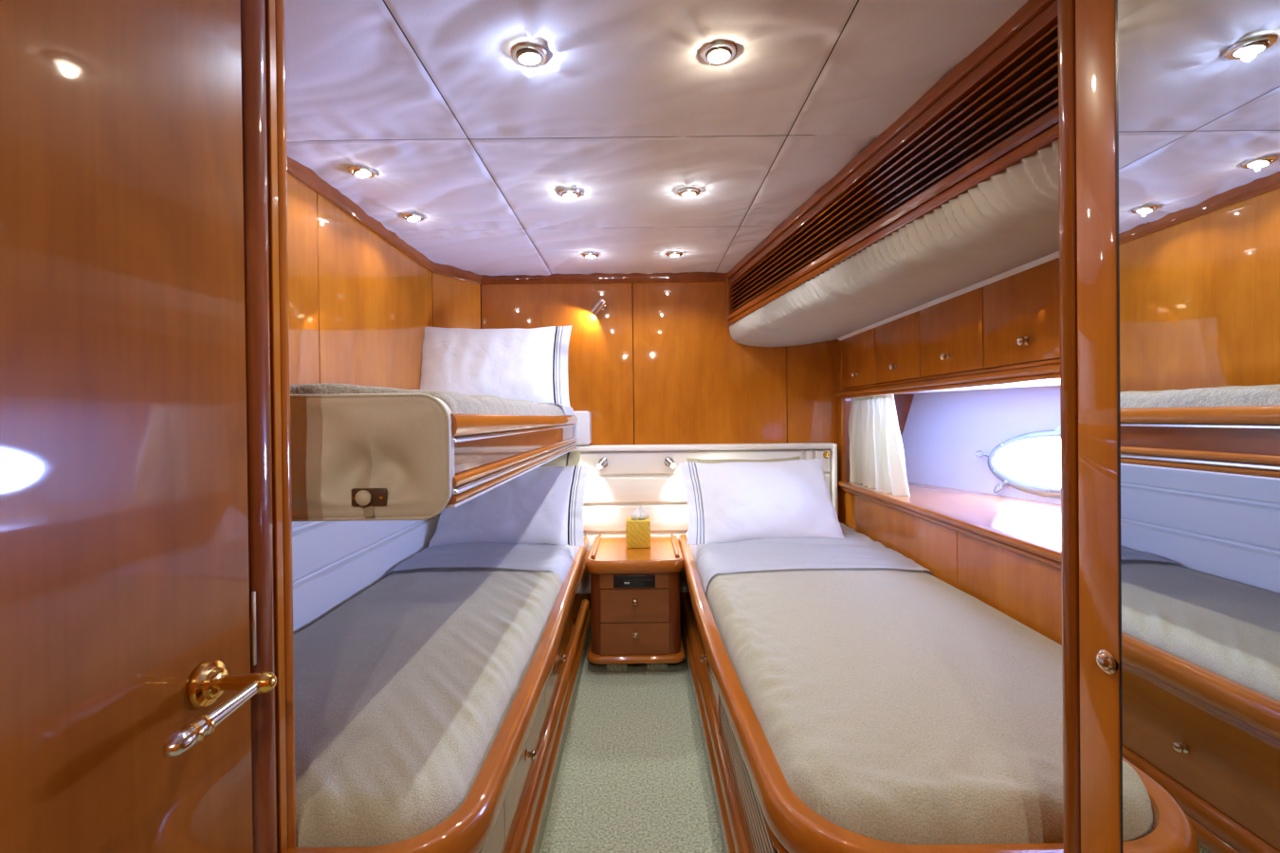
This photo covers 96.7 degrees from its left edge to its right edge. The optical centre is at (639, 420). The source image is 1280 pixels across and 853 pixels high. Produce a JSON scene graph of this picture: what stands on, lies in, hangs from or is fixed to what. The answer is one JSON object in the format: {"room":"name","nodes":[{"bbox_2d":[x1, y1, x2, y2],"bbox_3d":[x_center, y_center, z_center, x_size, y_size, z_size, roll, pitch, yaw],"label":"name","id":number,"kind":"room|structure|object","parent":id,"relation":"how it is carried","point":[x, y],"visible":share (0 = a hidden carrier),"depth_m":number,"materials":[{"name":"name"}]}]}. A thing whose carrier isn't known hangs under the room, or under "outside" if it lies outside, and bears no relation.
{"room":"yacht cabin","nodes":[
{"label":"yacht cabin","id":0,"kind":"room"},
{"bbox_2d":[287,172,432,389],"bbox_3d":[-1.103,0.171,2.041,0.110,1.980,2.520,-1,0,0],"label":"wall","id":1,"kind":"structure","parent":0,"point":[360,308],"depth_m":2.06,"materials":[{"name":"brown wood"}]},
{"bbox_2d":[292,512,440,635],"bbox_3d":[-1.017,0.523,1.948,0.053,0.674,2.290,-1,0,0],"label":"panel","id":2,"kind":"object","parent":1,"relation":"attached to","point":[334,562],"visible":0.18,"depth_m":1.90,"materials":[{"name":"white plastic"}]},
{"bbox_2d":[290,393,577,521],"bbox_3d":[-0.686,0.062,1.972,0.717,0.223,2.006,-1,0,0],"label":"bunk","id":3,"kind":"object","parent":1,"relation":"attached to","point":[355,457],"visible":0.46,"depth_m":1.00,"materials":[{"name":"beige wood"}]},
{"bbox_2d":[290,383,574,416],"bbox_3d":[-0.695,0.014,2.023,0.700,0.184,1.955,-1,0,0],"label":"quilt","id":4,"kind":"object","parent":3,"relation":"on","point":[458,403],"visible":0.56,"depth_m":1.15,"materials":[{"name":"beige fabric"}]},
{"bbox_2d":[532,402,575,415],"bbox_3d":[-0.689,-0.054,2.777,0.700,0.069,0.406,-1,0,0],"label":"sheet","id":5,"kind":"object","parent":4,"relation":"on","point":[568,411],"visible":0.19,"depth_m":2.72,"materials":[{"name":"white fabric"}]},
{"bbox_2d":[420,325,571,406],"bbox_3d":[-0.707,-0.264,2.775,0.749,0.409,0.166,-1,0,-5],"label":"pillow","id":6,"kind":"object","parent":5,"relation":"on","point":[531,365],"visible":0.89,"depth_m":2.73,"materials":[{"name":"white fabric"}]},
{"bbox_2d":[286,155,725,284],"bbox_3d":[-0.761,-0.777,2.288,1.158,0.056,2.824,0,0,33],"label":"trim","id":7,"kind":"structure","parent":1,"relation":"attached to","point":[307,176],"depth_m":2.99,"materials":[{"name":"red wood"}]},
{"bbox_2d":[431,273,480,329],"bbox_3d":[-0.971,-0.329,3.031,0.012,0.941,0.309,0,0,34],"label":"wall","id":8,"kind":"structure","parent":0,"point":[456,302],"depth_m":3.01,"materials":[{"name":"brown wood"}]},
{"bbox_2d":[539,625,723,852],"bbox_3d":[0.013,1.180,0.907,2.600,0.050,4.800,-1,0,0],"label":"floor","id":9,"kind":"structure","parent":0,"point":[633,777],"depth_m":1.86,"materials":[{"name":"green carpet"}]},
{"bbox_2d":[286,535,590,852],"bbox_3d":[-0.613,0.895,1.942,0.751,0.522,2.265,-1,0,0],"label":"bed","id":10,"kind":"object","parent":9,"relation":"on","point":[505,809],"visible":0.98,"depth_m":1.41,"materials":[{"name":"red wood"}]},
{"bbox_2d":[293,555,572,847],"bbox_3d":[-0.640,0.651,1.785,0.697,0.138,1.838,-1,0,0],"label":"blanket","id":11,"kind":"object","parent":10,"relation":"on","point":[403,691],"visible":0.59,"depth_m":1.25,"materials":[{"name":"beige fabric"}]},
{"bbox_2d":[385,533,584,582],"bbox_3d":[-0.641,0.609,2.622,0.695,0.107,0.843,-1,0,0],"label":"sheet","id":12,"kind":"object","parent":11,"relation":"on","point":[544,557],"visible":0.52,"depth_m":2.36,"materials":[{"name":"white fabric"}]},
{"bbox_2d":[428,465,589,547],"bbox_3d":[-0.610,0.408,2.756,0.714,0.351,0.329,-1,0,0],"label":"pillow","id":13,"kind":"object","parent":12,"relation":"on","point":[543,504],"visible":0.75,"depth_m":2.66,"materials":[{"name":"white fabric"}]},
{"bbox_2d":[540,451,581,466],"bbox_3d":[-0.641,0.361,2.934,0.661,0.386,0.194,-1,0,0],"label":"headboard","id":14,"kind":"object","parent":12,"relation":"on","point":[572,458],"visible":0.05,"depth_m":3.00,"materials":[{"name":"fabric"}]},
{"bbox_2d":[585,533,685,671],"bbox_3d":[-0.019,0.880,2.803,0.454,0.530,0.544,-1,0,0],"label":"nightstand","id":15,"kind":"object","parent":9,"relation":"on","point":[635,597],"visible":1,"depth_m":2.56,"materials":[{"name":"brown wood"}]},
{"bbox_2d":[625,505,650,548],"bbox_3d":[-0.009,0.529,2.863,0.120,0.204,0.120,-1,0,0],"label":"tissue box","id":16,"kind":"object","parent":15,"relation":"on","point":[637,526],"visible":1,"depth_m":2.80,"materials":[{"name":"yellow"}]},
{"bbox_2d":[678,534,1062,852],"bbox_3d":[0.644,0.881,1.937,0.908,0.522,2.276,-1,0,0],"label":"bed","id":17,"kind":"object","parent":9,"relation":"on","point":[758,811],"visible":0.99,"depth_m":1.29,"materials":[{"name":"red wood"}]},
{"bbox_2d":[717,692,777,852],"bbox_3d":[0.248,0.850,1.393,0.014,0.240,0.737,-1,0,0],"label":"drawer","id":18,"kind":"object","parent":17,"relation":"attached to","point":[753,836],"depth_m":1.37,"materials":[{"name":"red wood"}]},
{"bbox_2d":[705,567,1062,844],"bbox_3d":[0.675,0.633,1.780,0.853,0.145,1.848,-1,0,0],"label":"blanket","id":19,"kind":"object","parent":17,"relation":"on","point":[897,705],"visible":0.56,"depth_m":1.16,"materials":[{"name":"beige fabric"}]},
{"bbox_2d":[686,522,932,591],"bbox_3d":[0.671,0.593,2.583,0.856,0.113,0.922,-1,0,0],"label":"sheet","id":20,"kind":"object","parent":19,"relation":"on","point":[856,550],"visible":0.6,"depth_m":2.32,"materials":[{"name":"white fabric"}]},
{"bbox_2d":[686,457,800,463],"bbox_3d":[0.549,0.369,2.920,0.602,0.346,0.201,-1,0,0],"label":"pillow","id":21,"kind":"object","parent":20,"relation":"on","point":[690,460],"visible":0.03,"depth_m":3.00,"materials":[{"name":"fabric"}]},
{"bbox_2d":[679,458,844,545],"bbox_3d":[0.573,0.383,2.758,0.737,0.364,0.347,-1,0,0],"label":"pillow","id":22,"kind":"object","parent":20,"relation":"on","point":[738,501],"visible":0.98,"depth_m":2.69,"materials":[{"name":"white fabric"}]},
{"bbox_2d":[1075,0,1279,852],"bbox_3d":[0.819,0.179,0.378,0.546,1.940,0.694,-1,0,0],"label":"wardrobe","id":23,"kind":"object","parent":9,"relation":"on","point":[1178,101],"visible":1,"depth_m":0.58,"materials":[{"name":"brown wood"}]},
{"bbox_2d":[584,532,686,574],"bbox_3d":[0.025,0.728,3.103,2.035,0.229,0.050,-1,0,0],"label":"tabletop","id":24,"kind":"object","parent":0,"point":[591,537],"depth_m":3.08,"materials":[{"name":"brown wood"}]},
{"bbox_2d":[284,0,1028,275],"bbox_3d":[0.571,-0.828,0.895,3.760,0.086,4.800,-1,0,0],"label":"ceiling","id":25,"kind":"structure","parent":0,"point":[625,111],"depth_m":1.46,"materials":[{"name":"white paint"}]},
{"bbox_2d":[347,164,376,178],"bbox_3d":[-0.884,-0.787,1.810,0.083,0.024,0.083,-1,0,0],"label":"recessed light","id":26,"kind":"object","parent":25,"relation":"in","point":[357,171],"visible":1,"depth_m":1.79,"materials":[{"name":"silver metal"}]},
{"bbox_2d":[352,169,371,178],"bbox_3d":[-0.882,-0.787,1.810,0.056,0.024,0.057,-1,0,0],"label":"bulb","id":27,"kind":"object","parent":26,"relation":"attached to","point":[358,173],"depth_m":1.80,"materials":[{"name":"glass"}]},
{"bbox_2d":[402,212,424,221],"bbox_3d":[-0.884,-0.789,2.218,0.083,0.024,0.083,-1,0,0],"label":"recessed light","id":28,"kind":"object","parent":25,"relation":"in","point":[409,216],"visible":1,"depth_m":2.20,"materials":[{"name":"silver metal"}]},
{"bbox_2d":[405,215,420,221],"bbox_3d":[-0.882,-0.789,2.218,0.056,0.024,0.057,-1,0,0],"label":"bulb","id":29,"kind":"object","parent":28,"relation":"attached to","point":[410,218],"depth_m":2.21,"materials":[{"name":"glass"}]},
{"bbox_2d":[510,40,548,67],"bbox_3d":[-0.241,-0.791,1.237,0.083,0.019,0.083,-1,0,0],"label":"recessed light","id":30,"kind":"object","parent":25,"relation":"in","point":[525,53],"visible":1,"depth_m":1.22,"materials":[{"name":"silver metal"}]},
{"bbox_2d":[516,48,542,66],"bbox_3d":[-0.240,-0.791,1.238,0.057,0.019,0.057,-1,0,0],"label":"bulb","id":31,"kind":"object","parent":30,"relation":"attached to","point":[525,57],"depth_m":1.23,"materials":[{"name":"glass"}]},
{"bbox_2d":[558,187,582,199],"bbox_3d":[-0.247,-0.795,2.004,0.083,0.015,0.083,-1,0,0],"label":"recessed light","id":32,"kind":"object","parent":25,"relation":"in","point":[565,192],"visible":1,"depth_m":1.99,"materials":[{"name":"silver metal"}]},
{"bbox_2d":[562,191,578,199],"bbox_3d":[-0.247,-0.795,2.004,0.057,0.012,0.057,-1,0,0],"label":"bulb","id":33,"kind":"object","parent":32,"relation":"attached to","point":[565,194],"depth_m":1.99,"materials":[{"name":"glass"}]},
{"bbox_2d":[582,251,599,258],"bbox_3d":[-0.241,-0.799,2.764,0.083,0.015,0.083,-1,0,0],"label":"recessed light","id":34,"kind":"object","parent":25,"relation":"in","point":[590,255],"visible":1,"depth_m":2.74,"materials":[{"name":"silver metal"}]},
{"bbox_2d":[666,250,683,257],"bbox_3d":[0.168,-0.804,2.764,0.083,0.015,0.083,-1,0,0],"label":"recessed light","id":35,"kind":"object","parent":25,"relation":"in","point":[673,254],"visible":1,"depth_m":2.74,"materials":[{"name":"white glass"}]},
{"bbox_2d":[676,186,700,198],"bbox_3d":[0.172,-0.800,2.004,0.083,0.015,0.083,-1,0,0],"label":"recessed light","id":36,"kind":"object","parent":25,"relation":"in","point":[685,192],"visible":1,"depth_m":1.99,"materials":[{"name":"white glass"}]},
{"bbox_2d":[680,190,696,198],"bbox_3d":[0.172,-0.799,2.004,0.057,0.012,0.057,-1,0,0],"label":"bulb","id":37,"kind":"object","parent":36,"relation":"attached to","point":[684,193],"depth_m":1.99,"materials":[{"name":"glass"}]},
{"bbox_2d":[699,39,737,65],"bbox_3d":[0.171,-0.795,1.237,0.083,0.015,0.083,-1,0,0],"label":"recessed light","id":38,"kind":"object","parent":25,"relation":"in","point":[721,52],"visible":1,"depth_m":1.22,"materials":[{"name":"silver metal"}]},
{"bbox_2d":[705,46,731,64],"bbox_3d":[0.171,-0.795,1.237,0.057,0.012,0.057,-1,0,0],"label":"bulb","id":39,"kind":"object","parent":38,"relation":"attached to","point":[714,55],"depth_m":1.23,"materials":[{"name":"glass"}]},
{"bbox_2d":[480,281,839,625],"bbox_3d":[0.219,0.150,3.201,3.035,1.980,0.080,-1,0,0],"label":"wall","id":40,"kind":"structure","parent":0,"point":[661,364],"depth_m":3.16,"materials":[{"name":"brown wood"}]},
{"bbox_2d":[573,411,591,445],"bbox_3d":[-0.323,0.043,3.070,0.103,0.183,0.179,-1,0,0],"label":"bracket","id":41,"kind":"object","parent":40,"relation":"attached to","point":[582,429],"visible":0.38,"depth_m":3.05,"materials":[{"name":"white plastic"}]},
{"bbox_2d":[589,297,605,315],"bbox_3d":[-0.228,-0.619,3.119,0.091,0.098,0.076,-1,0,0],"label":"wall spotlight","id":42,"kind":"object","parent":40,"relation":"attached to","point":[600,305],"visible":1,"depth_m":3.09,"materials":[{"name":"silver metal"}]},
{"bbox_2d":[568,442,838,593],"bbox_3d":[0.014,0.539,3.106,2.096,0.806,0.115,-1,0,0],"label":"headboard","id":43,"kind":"object","parent":40,"relation":"attached to","point":[634,476],"visible":0.23,"depth_m":3.08,"materials":[{"name":"white leather"}]},
{"bbox_2d":[596,457,608,469],"bbox_3d":[-0.201,0.230,3.039,0.060,0.062,0.073,-1,0,0],"label":"reading lamp","id":44,"kind":"object","parent":43,"relation":"attached to","point":[603,463],"visible":1,"depth_m":3.02,"materials":[{"name":"silver metal"}]},
{"bbox_2d":[583,504,688,531],"bbox_3d":[0.023,0.535,3.102,2.035,0.153,0.050,-1,0,0],"label":"panel","id":45,"kind":"object","parent":43,"relation":"on","point":[596,518],"depth_m":3.08,"materials":[{"name":"white leather"}]},
{"bbox_2d":[663,457,676,468],"bbox_3d":[0.161,0.226,3.039,0.060,0.062,0.073,-1,0,0],"label":"reading lamp","id":46,"kind":"object","parent":43,"relation":"attached to","point":[668,462],"visible":1,"depth_m":3.02,"materials":[{"name":"silver metal"}]},
{"bbox_2d":[579,449,802,475],"bbox_3d":[-0.054,0.235,3.100,1.886,0.132,0.050,-1,0,0],"label":"panel","id":47,"kind":"object","parent":43,"relation":"on","point":[620,462],"depth_m":3.08,"materials":[{"name":"white leather"}]},
{"bbox_2d":[584,474,829,503],"bbox_3d":[0.022,0.380,3.101,2.035,0.154,0.050,-1,0,0],"label":"panel","id":48,"kind":"object","parent":43,"relation":"on","point":[600,488],"depth_m":3.08,"materials":[{"name":"white leather"}]},
{"bbox_2d":[802,449,812,459],"bbox_3d":[0.917,0.225,3.101,0.051,0.132,0.047,-1,0,0],"label":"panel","id":49,"kind":"object","parent":43,"relation":"on","point":[807,454],"depth_m":3.08,"materials":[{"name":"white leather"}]},
{"bbox_2d":[725,0,1058,327],"bbox_3d":[0.655,-0.661,1.961,0.063,0.295,2.415,-1,0,-7],"label":"vent","id":50,"kind":"object","parent":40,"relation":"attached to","point":[995,109],"depth_m":1.40,"materials":[{"name":"red wood"}]},
{"bbox_2d":[836,339,1061,645],"bbox_3d":[1.653,0.331,1.967,1.118,1.600,2.470,-1,0,0],"label":"wall","id":51,"kind":"structure","parent":0,"point":[1028,591],"depth_m":2.02,"materials":[{"name":"brown wood"}]},
{"bbox_2d":[841,328,875,388],"bbox_3d":[1.238,-0.314,2.855,0.358,0.312,0.443,-1,0,0],"label":"locker","id":52,"kind":"object","parent":51,"relation":"attached to","point":[857,351],"visible":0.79,"depth_m":2.83,"materials":[{"name":"brown wood"}]},
{"bbox_2d":[848,394,910,496],"bbox_3d":[1.146,0.103,2.786,0.068,0.467,0.640,-1,0,0],"label":"curtain","id":53,"kind":"object","parent":51,"relation":"hanging from","point":[877,461],"visible":0.94,"depth_m":2.72,"materials":[{"name":"beige fabric"}]},
{"bbox_2d":[729,139,1059,347],"bbox_3d":[0.790,-0.462,1.958,0.598,0.136,2.380,-1,0,0],"label":"valance","id":54,"kind":"object","parent":51,"relation":"attached to","point":[1007,225],"visible":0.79,"depth_m":1.55,"materials":[{"name":"beige fabric"}]},
{"bbox_2d":[875,310,922,383],"bbox_3d":[1.238,-0.311,2.423,0.358,0.312,0.417,-1,0,0],"label":"locker","id":55,"kind":"object","parent":51,"relation":"attached to","point":[897,341],"visible":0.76,"depth_m":2.39,"materials":[{"name":"brown wood"}]},
{"bbox_2d":[833,358,1060,399],"bbox_3d":[1.089,-0.136,1.964,0.032,0.053,2.389,-1,0,0],"label":"trim","id":56,"kind":"structure","parent":51,"relation":"attached to","point":[1047,370],"depth_m":1.88,"materials":[{"name":"red wood"}]},
{"bbox_2d":[837,479,1060,569],"bbox_3d":[1.563,0.354,1.964,0.991,0.051,2.393,-1,0,0],"label":"window ledge","id":57,"kind":"object","parent":51,"relation":"attached to","point":[1031,529],"visible":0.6,"depth_m":2.05,"materials":[{"name":"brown wood"}]},
{"bbox_2d":[919,286,984,377],"bbox_3d":[1.238,-0.309,2.009,0.358,0.312,0.407,-1,0,0],"label":"locker","id":58,"kind":"object","parent":51,"relation":"attached to","point":[951,331],"visible":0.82,"depth_m":1.98,"materials":[{"name":"brown wood"}]},
{"bbox_2d":[983,257,1060,368],"bbox_3d":[1.238,-0.307,1.599,0.358,0.312,0.409,-1,0,0],"label":"locker","id":59,"kind":"object","parent":51,"relation":"on","point":[1021,310],"visible":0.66,"depth_m":1.61,"materials":[{"name":"brown wood"}]},
{"bbox_2d":[901,385,1060,504],"bbox_3d":[1.892,-0.222,1.941,0.404,1.300,2.685,-1,0,-16],"label":"wall","id":60,"kind":"structure","parent":0,"point":[943,432],"depth_m":2.71,"materials":[{"name":"white paint"}]},
{"bbox_2d":[975,425,1060,498],"bbox_3d":[1.669,0.169,2.264,0.123,0.297,0.770,-1,0,-16],"label":"window","id":61,"kind":"structure","parent":60,"relation":"in","point":[1002,448],"depth_m":2.42,"materials":[{"name":"grey metal"}]},
{"bbox_3d":[0.662,0.163,0.762,3.520,1.970,0.078,-1,0,0],"label":"wall","id":62,"kind":"structure","parent":0,"visible":0},
{"bbox_2d":[239,0,296,852],"bbox_3d":[-0.559,0.187,0.817,0.078,1.950,0.101,-1,0,0],"label":"trim","id":63,"kind":"structure","parent":62,"relation":"attached to","point":[263,44],"depth_m":0.80,"materials":[{"name":"brown wood"}]},
{"bbox_2d":[1057,0,1080,852],"bbox_3d":[0.594,0.174,0.744,0.077,1.950,0.032,-1,0,0],"label":"trim","id":64,"kind":"structure","parent":62,"relation":"attached to","point":[1066,9],"depth_m":0.74,"materials":[{"name":"brown wood"}]},
{"bbox_3d":[-0.600,0.189,-0.341,0.035,1.960,2.215,-1,0,0],"label":"wall","id":65,"kind":"structure","parent":0,"visible":0},
{"bbox_2d":[0,0,276,852],"bbox_3d":[-0.503,0.188,0.425,0.126,1.930,0.679,-1,0,0],"label":"door","id":66,"kind":"structure","parent":65,"relation":"in","point":[127,684],"depth_m":0.58,"materials":[{"name":"brown wood"}]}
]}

